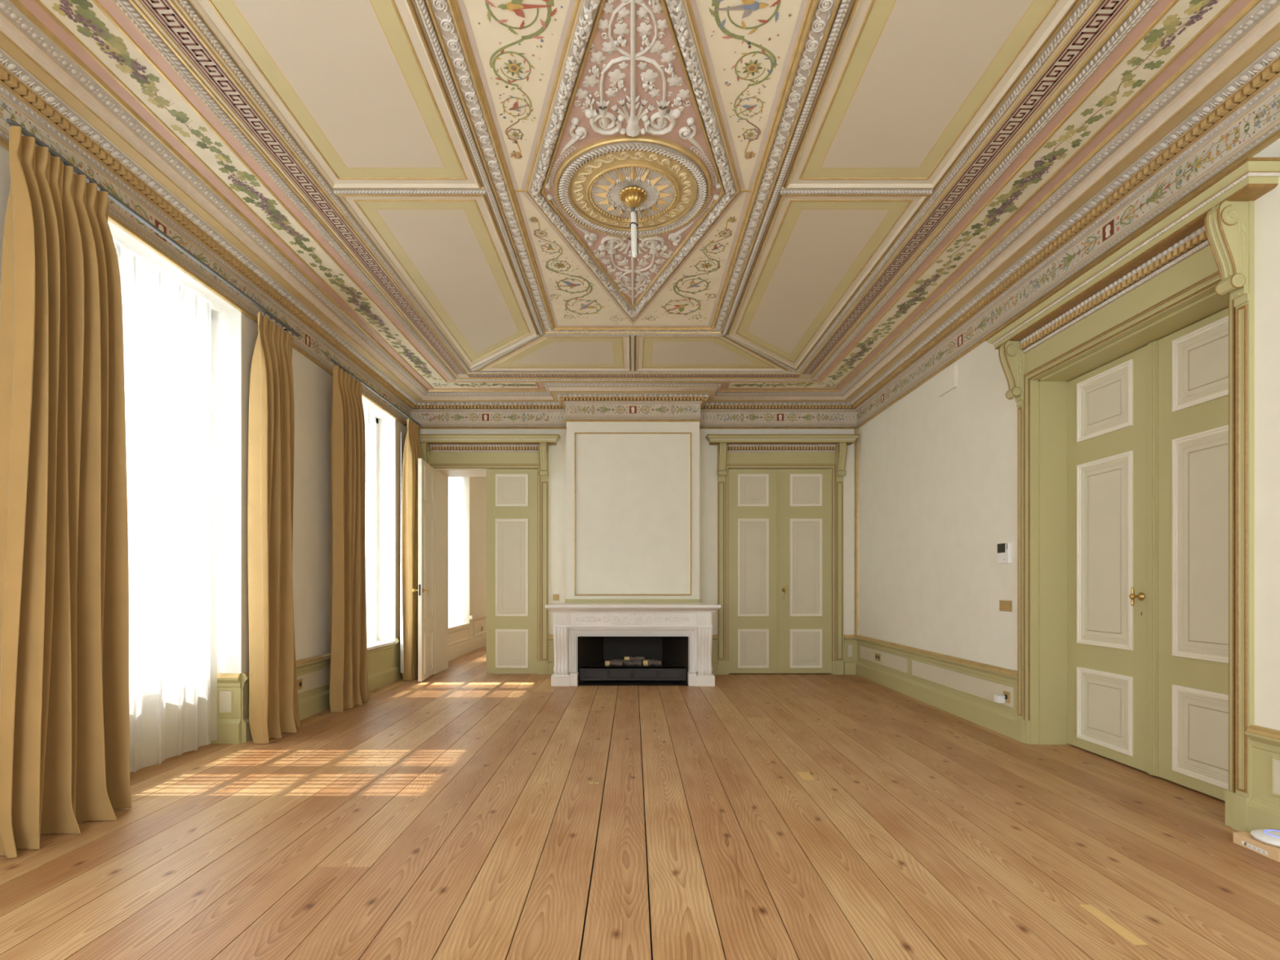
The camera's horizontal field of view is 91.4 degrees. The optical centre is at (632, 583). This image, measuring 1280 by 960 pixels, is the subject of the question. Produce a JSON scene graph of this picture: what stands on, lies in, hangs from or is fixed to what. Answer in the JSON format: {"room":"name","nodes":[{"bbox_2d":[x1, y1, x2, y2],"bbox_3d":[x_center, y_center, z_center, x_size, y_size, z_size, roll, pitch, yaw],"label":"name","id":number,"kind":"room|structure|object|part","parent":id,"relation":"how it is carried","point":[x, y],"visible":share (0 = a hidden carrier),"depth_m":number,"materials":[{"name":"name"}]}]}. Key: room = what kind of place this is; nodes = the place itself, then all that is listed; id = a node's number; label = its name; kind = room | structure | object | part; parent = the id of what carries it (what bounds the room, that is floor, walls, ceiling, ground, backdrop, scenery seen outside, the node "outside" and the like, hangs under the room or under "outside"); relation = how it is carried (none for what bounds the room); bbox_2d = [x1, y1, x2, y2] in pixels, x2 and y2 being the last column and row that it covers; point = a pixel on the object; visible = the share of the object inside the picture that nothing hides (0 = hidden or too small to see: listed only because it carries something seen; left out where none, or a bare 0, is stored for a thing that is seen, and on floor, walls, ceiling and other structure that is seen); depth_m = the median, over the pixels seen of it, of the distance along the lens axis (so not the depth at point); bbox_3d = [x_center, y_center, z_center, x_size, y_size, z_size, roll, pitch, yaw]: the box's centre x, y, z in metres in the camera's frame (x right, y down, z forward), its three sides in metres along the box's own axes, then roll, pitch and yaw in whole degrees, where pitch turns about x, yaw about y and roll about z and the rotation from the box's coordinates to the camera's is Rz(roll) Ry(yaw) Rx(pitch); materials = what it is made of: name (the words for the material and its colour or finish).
{"room":"historic interior","nodes":[
{"label":"historic interior","id":0,"kind":"room"},
{"bbox_2d":[0,145,407,744],"bbox_3d":[-3.350,-0.655,4.145,0.540,3.810,9.530,0,0,0],"label":"wall","id":1,"kind":"structure","parent":0,"point":[237,334],"depth_m":5.73,"materials":[{"name":"paint"}]},
{"bbox_2d":[6,118,300,337],"bbox_3d":[-2.986,-2.151,4.160,0.197,0.043,2.520,0,0,0],"label":"rail","id":2,"kind":"object","parent":1,"relation":"attached to","point":[11,122],"visible":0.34,"depth_m":3.74,"materials":[{"name":"grey metal"}]},
{"bbox_2d":[0,125,131,857],"bbox_3d":[-2.862,-0.449,3.171,0.282,3.389,0.689,0,0,0],"label":"curtain","id":3,"kind":"object","parent":2,"relation":"hanging from","point":[64,724],"visible":1,"depth_m":3.10,"materials":[{"name":"gold fabric"}]},
{"bbox_2d":[247,311,300,743],"bbox_3d":[-2.919,-0.449,5.130,0.206,3.390,0.579,0,0,3],"label":"curtain","id":4,"kind":"object","parent":2,"relation":"hanging from","point":[273,707],"visible":1,"depth_m":5.03,"materials":[{"name":"gold fabric"}]},
{"bbox_2d":[114,242,218,772],"bbox_3d":[-3.225,-0.453,4.179,0.094,3.335,1.360,0,0,0],"label":"sheer curtain","id":5,"kind":"object","parent":1,"relation":"hanging from","point":[171,334],"visible":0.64,"depth_m":4.38,"materials":[{"name":"white fabric"}]},
{"bbox_2d":[129,636,402,773],"bbox_3d":[-3.197,0.977,4.460,0.326,0.546,8.300,0,0,0],"label":"wainscoting","id":6,"kind":"structure","parent":1,"relation":"attached to","point":[384,663],"depth_m":5.83,"materials":[{"name":"green paint"}]},
{"bbox_2d":[297,678,302,689],"bbox_3d":[-3.064,0.925,5.740,0.012,0.090,0.085,0,0,0],"label":"wall socket","id":7,"kind":"object","parent":1,"relation":"attached to","point":[300,682],"visible":0.96,"depth_m":5.74,"materials":[{"name":"gold metal"}]},
{"bbox_2d":[362,403,375,644],"bbox_3d":[-3.201,-0.453,7.210,0.093,3.335,1.061,0,0,0],"label":"sheer curtain","id":8,"kind":"object","parent":1,"relation":"hanging from","point":[369,416],"visible":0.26,"depth_m":7.59,"materials":[{"name":"white fabric"}]},
{"bbox_2d":[329,359,421,426],"bbox_3d":[-2.986,-2.151,7.250,0.197,0.043,2.500,0,0,0],"label":"rail","id":9,"kind":"object","parent":1,"relation":"attached to","point":[333,361],"visible":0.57,"depth_m":6.99,"materials":[{"name":"brown wood"}]},
{"bbox_2d":[329,364,370,712],"bbox_3d":[-2.898,-0.449,6.373,0.236,3.389,0.677,0,0,0],"label":"curtain","id":10,"kind":"object","parent":9,"relation":"hanging from","point":[348,682],"visible":1,"depth_m":6.24,"materials":[{"name":"gold fabric"}]},
{"bbox_2d":[400,417,422,680],"bbox_3d":[-2.908,-0.449,8.234,0.211,3.389,0.477,0,0,0],"label":"curtain","id":11,"kind":"object","parent":9,"relation":"hanging from","point":[412,452],"visible":0.91,"depth_m":8.04,"materials":[{"name":"gold fabric"}]},
{"bbox_2d":[367,640,395,650],"bbox_3d":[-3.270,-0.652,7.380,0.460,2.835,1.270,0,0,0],"label":"window sill","id":12,"kind":"structure","parent":1,"relation":"in","point":[377,644],"depth_m":7.65,"materials":[{"name":"white paint"}]},
{"bbox_2d":[448,476,486,661],"bbox_3d":[-0.960,-0.705,12.020,5.320,3.910,5.560,0,0,0],"label":"wall","id":13,"kind":"structure","parent":0,"point":[463,639],"depth_m":11.83,"materials":[{"name":"beige paint"}]},
{"bbox_2d":[448,622,469,628],"bbox_3d":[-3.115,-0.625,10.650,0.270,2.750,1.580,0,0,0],"label":"window sill","id":14,"kind":"structure","parent":13,"relation":"in","point":[462,623],"depth_m":10.90,"materials":[{"name":"white paint"}]},
{"bbox_2d":[448,476,466,626],"bbox_3d":[-3.070,-0.640,10.650,0.095,2.700,1.639,0,0,0],"label":"window","id":15,"kind":"structure","parent":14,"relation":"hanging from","point":[457,486],"depth_m":10.86,"materials":[{"name":"white glass"}]},
{"bbox_2d":[564,422,701,603],"bbox_3d":[0.000,-0.655,8.412,1.794,3.810,0.397,0,0,0],"label":"wall","id":16,"kind":"structure","parent":0,"point":[633,488],"depth_m":8.23,"materials":[{"name":"paint"}]},
{"bbox_2d":[18,0,1252,390],"bbox_3d":[0.010,-2.630,4.260,7.180,0.260,9.960,0,0,0],"label":"ceiling","id":17,"kind":"structure","parent":0,"point":[860,157],"depth_m":3.56,"materials":[{"name":"beige paint"}]},
{"bbox_2d":[554,134,711,237],"bbox_3d":[0.000,-2.481,4.050,1.010,0.142,1.010,0,0,0],"label":"ceiling rose","id":18,"kind":"object","parent":17,"relation":"attached to","point":[608,179],"visible":0.99,"depth_m":3.96,"materials":[{"name":"gold metal"}]},
{"bbox_2d":[629,211,638,257],"bbox_3d":[0.006,-2.268,4.045,0.055,0.312,0.055,0,0,0],"label":"hanging cable","id":19,"kind":"object","parent":18,"relation":"hanging from","point":[633,224],"visible":1,"depth_m":4.03,"materials":[{"name":"white plastic"}]},
{"bbox_3d":[0.000,-2.551,8.060,2.470,0.014,0.500,0,0,0],"label":"vine panel","id":20,"kind":"part","parent":17,"relation":"part of","materials":[{"name":"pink paint"}]},
{"bbox_3d":[0.000,-2.539,4.050,1.544,0.042,4.260,0,0,0],"label":"lozenge frame","id":21,"kind":"part","parent":17,"relation":"part of","materials":[{"name":"beige paint"}]},
{"bbox_3d":[0.000,-2.549,4.050,3.880,0.017,6.820,0,0,0],"label":"field panel","id":22,"kind":"part","parent":17,"relation":"part of","materials":[{"name":"beige paint"}]},
{"bbox_3d":[0.000,-2.543,4.050,1.920,0.028,4.676,0,0,0],"label":"central frame","id":23,"kind":"part","parent":17,"relation":"part of","materials":[{"name":"beige paint"}]},
{"bbox_2d":[478,0,791,324],"bbox_3d":[-0.017,-2.553,4.068,1.601,0.003,4.135,0,0,0],"label":"painting","id":24,"kind":"object","parent":17,"relation":"on","point":[743,48],"depth_m":3.39,"materials":[{"name":"paint"}]},
{"bbox_2d":[419,428,854,674],"bbox_3d":[0.040,-0.655,8.925,7.320,3.810,0.630,0,0,0],"label":"wall","id":25,"kind":"structure","parent":0,"point":[557,453],"depth_m":8.61,"materials":[{"name":"paint"}]},
{"bbox_2d":[412,434,560,681],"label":"door","id":26,"kind":"structure","parent":25,"relation":"in","point":[517,500],"depth_m":8.62,"materials":[{"name":"green paint"}]},
{"bbox_3d":[-2.641,0.085,7.953,0.080,0.124,0.056,0,0,0],"label":"handle","id":27,"kind":"part","parent":26,"relation":"part of","materials":[{"name":"gold metal"}]},
{"bbox_3d":[-2.698,0.896,8.249,0.015,0.537,0.450,0,0,-5],"label":"panel","id":28,"kind":"part","parent":26,"relation":"part of","materials":[{"name":"beige paint"}]},
{"bbox_3d":[-2.698,-0.224,8.249,0.015,1.348,0.450,0,0,-5],"label":"panel","id":29,"kind":"part","parent":26,"relation":"part of","materials":[{"name":"beige paint"}]},
{"bbox_3d":[-2.698,-1.292,8.249,0.015,0.447,0.450,0,0,-5],"label":"panel","id":30,"kind":"part","parent":26,"relation":"part of","materials":[{"name":"beige paint"}]},
{"bbox_3d":[-2.027,-1.863,8.570,1.518,0.103,0.047,0,0,0],"label":"dentil moulding","id":31,"kind":"part","parent":26,"relation":"part of","materials":[{"name":"grey paint"}]},
{"bbox_3d":[-2.030,-1.964,8.513,2.059,0.108,0.194,0,0,0],"label":"cornice","id":32,"kind":"part","parent":26,"relation":"part of","materials":[{"name":"green paint"}]},
{"bbox_3d":[-1.673,0.896,8.615,0.453,0.537,0.015,0,0,0],"label":"panel","id":33,"kind":"part","parent":26,"relation":"part of","materials":[{"name":"paint"}]},
{"bbox_3d":[-1.673,-0.224,8.615,0.453,1.348,0.015,0,0,0],"label":"panel","id":34,"kind":"part","parent":26,"relation":"part of","materials":[{"name":"paint"}]},
{"bbox_3d":[-1.673,-1.292,8.615,0.453,0.447,0.015,0,0,0],"label":"panel","id":35,"kind":"part","parent":26,"relation":"part of","materials":[{"name":"paint"}]},
{"bbox_2d":[552,594,559,600],"bbox_3d":[-1.061,0.189,8.603,0.086,0.086,0.014,0,0,0],"label":"light switch","id":36,"kind":"object","parent":25,"relation":"attached to","point":[555,597],"visible":1,"depth_m":8.60,"materials":[{"name":"gold metal"}]},
{"bbox_2d":[547,635,857,674],"bbox_3d":[0.010,0.977,8.587,6.180,0.546,0.046,0,0,0],"label":"baseboard","id":37,"kind":"structure","parent":25,"relation":"attached to","point":[850,641],"depth_m":8.59,"materials":[{"name":"green paint"}]},
{"bbox_2d":[705,434,859,675],"bbox_3d":[2.030,-0.384,8.541,2.059,3.268,0.251,0,0,0],"label":"door","id":38,"kind":"structure","parent":25,"relation":"in","point":[774,526],"depth_m":8.62,"materials":[{"name":"green paint"}]},
{"bbox_3d":[1.661,0.896,8.615,0.431,0.537,0.015,0,0,0],"label":"panel","id":39,"kind":"part","parent":38,"relation":"part of","materials":[{"name":"paint"}]},
{"bbox_3d":[1.661,-0.224,8.615,0.431,1.348,0.015,0,0,0],"label":"panel","id":40,"kind":"part","parent":38,"relation":"part of","materials":[{"name":"paint"}]},
{"bbox_3d":[1.661,-1.292,8.615,0.431,0.447,0.015,0,0,0],"label":"panel","id":41,"kind":"part","parent":38,"relation":"part of","materials":[{"name":"paint"}]},
{"bbox_3d":[2.033,-1.863,8.570,1.518,0.103,0.047,0,0,0],"label":"dentil moulding","id":42,"kind":"part","parent":38,"relation":"part of","materials":[{"name":"grey paint"}]},
{"bbox_3d":[2.030,-1.964,8.513,2.059,0.108,0.194,0,0,0],"label":"cornice","id":43,"kind":"part","parent":38,"relation":"part of","materials":[{"name":"green paint"}]},
{"bbox_3d":[2.391,0.896,8.615,0.446,0.537,0.015,0,0,0],"label":"panel","id":44,"kind":"part","parent":38,"relation":"part of","materials":[{"name":"paint"}]},
{"bbox_3d":[2.391,-0.224,8.615,0.446,1.348,0.015,0,0,0],"label":"panel","id":45,"kind":"part","parent":38,"relation":"part of","materials":[{"name":"paint"}]},
{"bbox_3d":[2.391,-1.292,8.615,0.446,0.447,0.015,0,0,0],"label":"panel","id":46,"kind":"part","parent":38,"relation":"part of","materials":[{"name":"paint"}]},
{"bbox_2d":[854,428,858,635],"bbox_3d":[0.010,-0.718,8.588,6.180,2.845,0.045,0,0,0],"label":"trim","id":47,"kind":"structure","parent":25,"relation":"attached to","point":[856,430],"depth_m":8.60,"materials":[{"name":"grey paint"}]},
{"bbox_2d":[0,645,1279,959],"bbox_3d":[-0.046,1.310,7.190,7.592,0.121,15.620,0,0,0],"label":"floor","id":48,"kind":"structure","parent":0,"point":[455,813],"depth_m":3.00,"materials":[{"name":"brown wood"}]},
{"bbox_2d":[545,603,720,686],"bbox_3d":[0.000,0.752,7.891,2.130,0.995,0.683,0,0,0],"label":"fireplace mantel","id":49,"kind":"object","parent":48,"relation":"on","point":[572,621],"visible":1,"depth_m":7.66,"materials":[{"name":"white stone"}]},
{"bbox_3d":[0.000,0.840,7.966,1.610,0.620,0.533,0,0,0],"label":"frame","id":50,"kind":"part","parent":49,"relation":"part of","materials":[{"name":"white stone"}]},
{"bbox_2d":[545,603,720,612],"bbox_3d":[0.000,0.300,7.891,2.130,0.090,0.683,0,0,0],"label":"mantel shelf","id":51,"kind":"object","parent":49,"relation":"attached to","point":[553,607],"depth_m":7.58,"materials":[{"name":"white stone"}]},
{"bbox_2d":[577,636,688,685],"bbox_3d":[0.000,0.954,8.070,1.372,0.592,0.860,0,0,0],"label":"fireplace","id":52,"kind":"object","parent":48,"relation":"on","point":[593,651],"visible":0.94,"depth_m":7.98,"materials":[{"name":"black metal"}]},
{"bbox_2d":[604,660,622,666],"bbox_3d":[-0.245,1.015,7.955,0.221,0.072,0.065,0,0,-4],"label":"log","id":53,"kind":"object","parent":52,"relation":"on","point":[619,663],"visible":1,"depth_m":7.93,"materials":[{"name":"brown wood"}]},
{"bbox_2d":[612,658,631,664],"bbox_3d":[-0.140,1.009,8.054,0.250,0.078,0.070,0,0,6],"label":"log","id":54,"kind":"object","parent":52,"relation":"on","point":[622,660],"visible":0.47,"depth_m":8.03,"materials":[{"name":"brown wood"}]},
{"bbox_2d":[624,656,644,661],"bbox_3d":[0.020,0.963,8.005,0.260,0.062,0.053,0,0,7],"label":"log","id":55,"kind":"object","parent":54,"relation":"on","point":[626,658],"visible":1,"depth_m":7.99,"materials":[{"name":"brown wood"}]},
{"bbox_3d":[0.000,1.127,8.137,1.352,0.165,0.686,0,0,0],"label":"burner","id":56,"kind":"part","parent":52,"relation":"part of","materials":[{"name":"black metal"}]},
{"bbox_2d":[624,660,641,666],"bbox_3d":[0.000,1.015,7.954,0.222,0.072,0.071,0,0,0],"label":"log","id":57,"kind":"object","parent":52,"relation":"on","point":[628,662],"visible":1,"depth_m":7.93,"materials":[{"name":"brown wood"}]},
{"bbox_2d":[643,659,661,666],"bbox_3d":[0.245,1.010,7.955,0.230,0.078,0.078,0,0,-3],"label":"log","id":58,"kind":"object","parent":52,"relation":"on","point":[646,663],"visible":1,"depth_m":7.93,"materials":[{"name":"brown wood"}]},
{"bbox_2d":[1233,831,1279,862],"bbox_3d":[2.974,1.224,2.905,0.161,0.051,0.210,0,0,0],"label":"cardboard box","id":59,"kind":"object","parent":48,"relation":"on","point":[1244,839],"visible":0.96,"depth_m":2.90,"materials":[{"name":"brown cardboard"}]},
{"bbox_2d":[1250,828,1279,847],"bbox_3d":[2.995,1.177,2.885,0.200,0.040,0.200,0,0,0],"label":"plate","id":60,"kind":"object","parent":59,"relation":"on","point":[1271,837],"visible":1,"depth_m":2.88,"materials":[{"name":"white ceramic"}]},
{"bbox_2d":[858,137,1279,730],"bbox_3d":[3.400,-0.655,4.045,0.600,3.810,9.330,0,0,0],"label":"wall","id":61,"kind":"structure","parent":0,"point":[938,476],"depth_m":5.75,"materials":[{"name":"paint"}]},
{"bbox_2d":[0,0,1279,428],"bbox_3d":[0.000,-2.344,4.088,6.231,0.418,9.216,0,0,0],"label":"crown molding","id":62,"kind":"structure","parent":61,"relation":"attached to","point":[1220,108],"depth_m":4.19,"materials":[{"name":"grey paint"}]},
{"bbox_2d":[875,653,880,661],"bbox_3d":[3.084,0.925,7.860,0.012,0.090,0.164,0,0,0],"label":"wall socket","id":63,"kind":"object","parent":61,"relation":"attached to","point":[877,656],"visible":1,"depth_m":7.84,"materials":[{"name":"gold metal"}]},
{"bbox_2d":[937,364,957,396],"bbox_3d":[3.084,-1.988,6.117,0.032,0.215,0.325,0,0,0],"label":"wall box","id":64,"kind":"object","parent":61,"relation":"attached to","point":[947,380],"visible":1,"depth_m":6.08,"materials":[{"name":"paint"}]},
{"bbox_2d":[997,542,1012,563],"bbox_3d":[3.084,-0.254,5.184,0.031,0.168,0.157,0,0,0],"label":"intercom","id":65,"kind":"object","parent":61,"relation":"attached to","point":[1004,550],"visible":1,"depth_m":5.15,"materials":[{"name":"white plastic"}]},
{"bbox_2d":[999,600,1012,611],"bbox_3d":[3.092,0.184,5.183,0.015,0.088,0.165,0,0,0],"label":"light switch","id":66,"kind":"object","parent":61,"relation":"attached to","point":[1006,606],"visible":1,"depth_m":5.17,"materials":[{"name":"gold metal"}]},
{"bbox_2d":[1003,690,1010,703],"bbox_3d":[3.084,0.935,5.150,0.012,0.090,0.085,0,0,0],"label":"wall socket","id":67,"kind":"object","parent":61,"relation":"attached to","point":[1007,695],"visible":1,"depth_m":5.13,"materials":[{"name":"gold metal"}]},
{"bbox_2d":[994,694,1004,702],"bbox_3d":[3.054,0.958,5.194,0.067,0.060,0.063,0,0,0],"label":"plug adapter","id":68,"kind":"object","parent":67,"relation":"attached to","point":[997,698],"visible":1,"depth_m":5.16,"materials":[{"name":"white plastic"}]},
{"bbox_2d":[855,635,1279,831],"bbox_3d":[3.077,0.977,4.045,0.046,0.546,9.130,0,0,0],"label":"wainscoting","id":69,"kind":"structure","parent":61,"relation":"attached to","point":[966,689],"depth_m":5.62,"materials":[{"name":"green paint"}]},
{"bbox_2d":[985,157,1279,831],"bbox_3d":[3.173,-0.384,4.050,0.534,3.268,2.205,0,0,0],"label":"door","id":70,"kind":"structure","parent":61,"relation":"in","point":[1131,383],"depth_m":3.99,"materials":[{"name":"green paint"}]},
{"bbox_3d":[3.366,0.896,4.468,0.015,0.537,0.520,0,0,0],"label":"panel","id":71,"kind":"part","parent":70,"relation":"part of","materials":[{"name":"paint"}]},
{"bbox_3d":[3.366,-0.224,4.468,0.015,1.348,0.520,0,0,0],"label":"panel","id":72,"kind":"part","parent":70,"relation":"part of","materials":[{"name":"paint"}]},
{"bbox_3d":[3.366,-1.292,4.468,0.015,0.447,0.520,0,0,0],"label":"panel","id":73,"kind":"part","parent":70,"relation":"part of","materials":[{"name":"paint"}]},
{"bbox_3d":[3.061,-1.863,4.053,0.047,0.103,1.720,0,0,0],"label":"dentil moulding","id":74,"kind":"part","parent":70,"relation":"part of","materials":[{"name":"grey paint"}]},
{"bbox_3d":[3.003,-1.964,4.050,0.194,0.108,2.205,0,0,0],"label":"cornice","id":75,"kind":"part","parent":70,"relation":"part of","materials":[{"name":"green paint"}]},
{"bbox_3d":[3.334,0.085,4.138,0.078,0.124,0.056,0,0,0],"label":"handle","id":76,"kind":"part","parent":70,"relation":"part of","materials":[{"name":"gold metal"}]},
{"bbox_3d":[3.366,0.896,3.632,0.015,0.537,0.520,0,0,0],"label":"panel","id":77,"kind":"part","parent":70,"relation":"part of","materials":[{"name":"paint"}]},
{"bbox_3d":[3.366,-0.224,3.632,0.015,1.348,0.520,0,0,0],"label":"panel","id":78,"kind":"part","parent":70,"relation":"part of","materials":[{"name":"paint"}]},
{"bbox_3d":[3.366,-1.292,3.632,0.015,0.447,0.520,0,0,0],"label":"panel","id":79,"kind":"part","parent":70,"relation":"part of","materials":[{"name":"paint"}]}
]}

